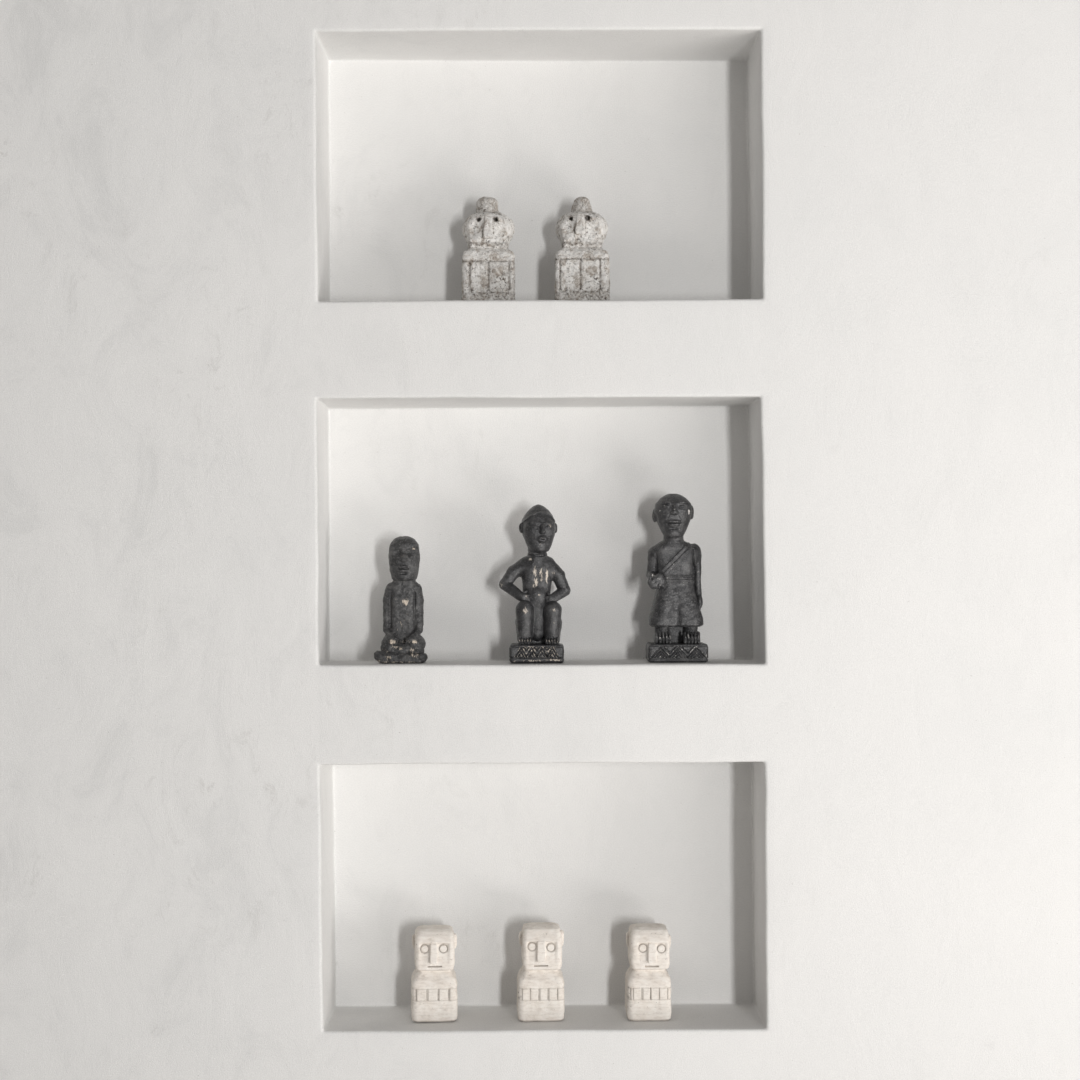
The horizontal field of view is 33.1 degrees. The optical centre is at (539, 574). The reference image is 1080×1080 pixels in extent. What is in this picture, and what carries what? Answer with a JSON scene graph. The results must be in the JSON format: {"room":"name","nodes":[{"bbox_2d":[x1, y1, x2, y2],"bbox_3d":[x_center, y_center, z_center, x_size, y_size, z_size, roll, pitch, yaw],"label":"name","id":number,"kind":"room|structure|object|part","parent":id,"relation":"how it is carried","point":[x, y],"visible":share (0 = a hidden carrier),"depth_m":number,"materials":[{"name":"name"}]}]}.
{"room":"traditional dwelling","nodes":[
{"label":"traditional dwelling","id":0,"kind":"room"},
{"bbox_2d":[0,0,1079,1079],"bbox_3d":[0.000,0.100,2.560,5.200,2.700,0.240,0,0,0],"label":"wall","id":1,"kind":"structure","parent":0,"point":[244,359],"depth_m":2.44,"materials":[{"name":"white paint"}]},
{"bbox_2d":[374,536,427,663],"bbox_3d":[-0.190,0.034,2.508,0.075,0.176,0.065,0,0,0],"label":"statuette","id":2,"kind":"object","parent":1,"relation":"in","point":[402,642],"visible":1,"depth_m":2.49,"materials":[{"name":"grey paint"}]},
{"bbox_2d":[411,925,457,1021],"bbox_3d":[-0.146,0.550,2.514,0.064,0.127,0.065,0,0,-5],"label":"figurine","id":3,"kind":"object","parent":1,"relation":"in","point":[434,996],"visible":1,"depth_m":2.49,"materials":[{"name":"beige stone"}]},
{"bbox_2d":[461,197,514,299],"bbox_3d":[-0.071,-0.446,2.518,0.075,0.154,0.067,0,0,-2],"label":"figurine","id":4,"kind":"object","parent":1,"relation":"in","point":[488,265],"visible":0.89,"depth_m":2.49,"materials":[{"name":"grey stone"}]},
{"bbox_2d":[499,504,570,662],"bbox_3d":[-0.007,0.012,2.510,0.099,0.218,0.064,0,0,0],"label":"statuette","id":5,"kind":"object","parent":1,"relation":"in","point":[538,622],"visible":1,"depth_m":2.49,"materials":[{"name":"black wood"}]},
{"bbox_2d":[517,922,564,1021],"bbox_3d":[0.001,0.548,2.514,0.066,0.130,0.065,0,0,-2],"label":"figurine","id":6,"kind":"object","parent":1,"relation":"in","point":[540,981],"visible":1,"depth_m":2.49,"materials":[{"name":"beige stone"}]},
{"bbox_2d":[554,197,609,299],"bbox_3d":[0.058,-0.447,2.518,0.077,0.154,0.067,0,0,1],"label":"figurine","id":7,"kind":"object","parent":1,"relation":"in","point":[582,266],"visible":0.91,"depth_m":2.49,"materials":[{"name":"grey stone"}]},
{"bbox_2d":[625,923,671,1020],"bbox_3d":[0.150,0.548,2.515,0.064,0.128,0.065,0,0,-1],"label":"figurine","id":8,"kind":"object","parent":1,"relation":"in","point":[647,979],"visible":1,"depth_m":2.49,"materials":[{"name":"beige stone"}]},
{"bbox_2d":[646,494,707,662],"bbox_3d":[0.188,0.004,2.508,0.084,0.233,0.073,0,0,0],"label":"statuette","id":9,"kind":"object","parent":1,"relation":"in","point":[673,564],"visible":1,"depth_m":2.49,"materials":[{"name":"grey wood"}]},
{"bbox_3d":[0.186,-0.022,2.504,0.053,0.047,0.023,0,0,0],"label":"sash","id":10,"kind":"part","parent":9,"relation":"part of","materials":[{"name":"grey wood"}]}
]}

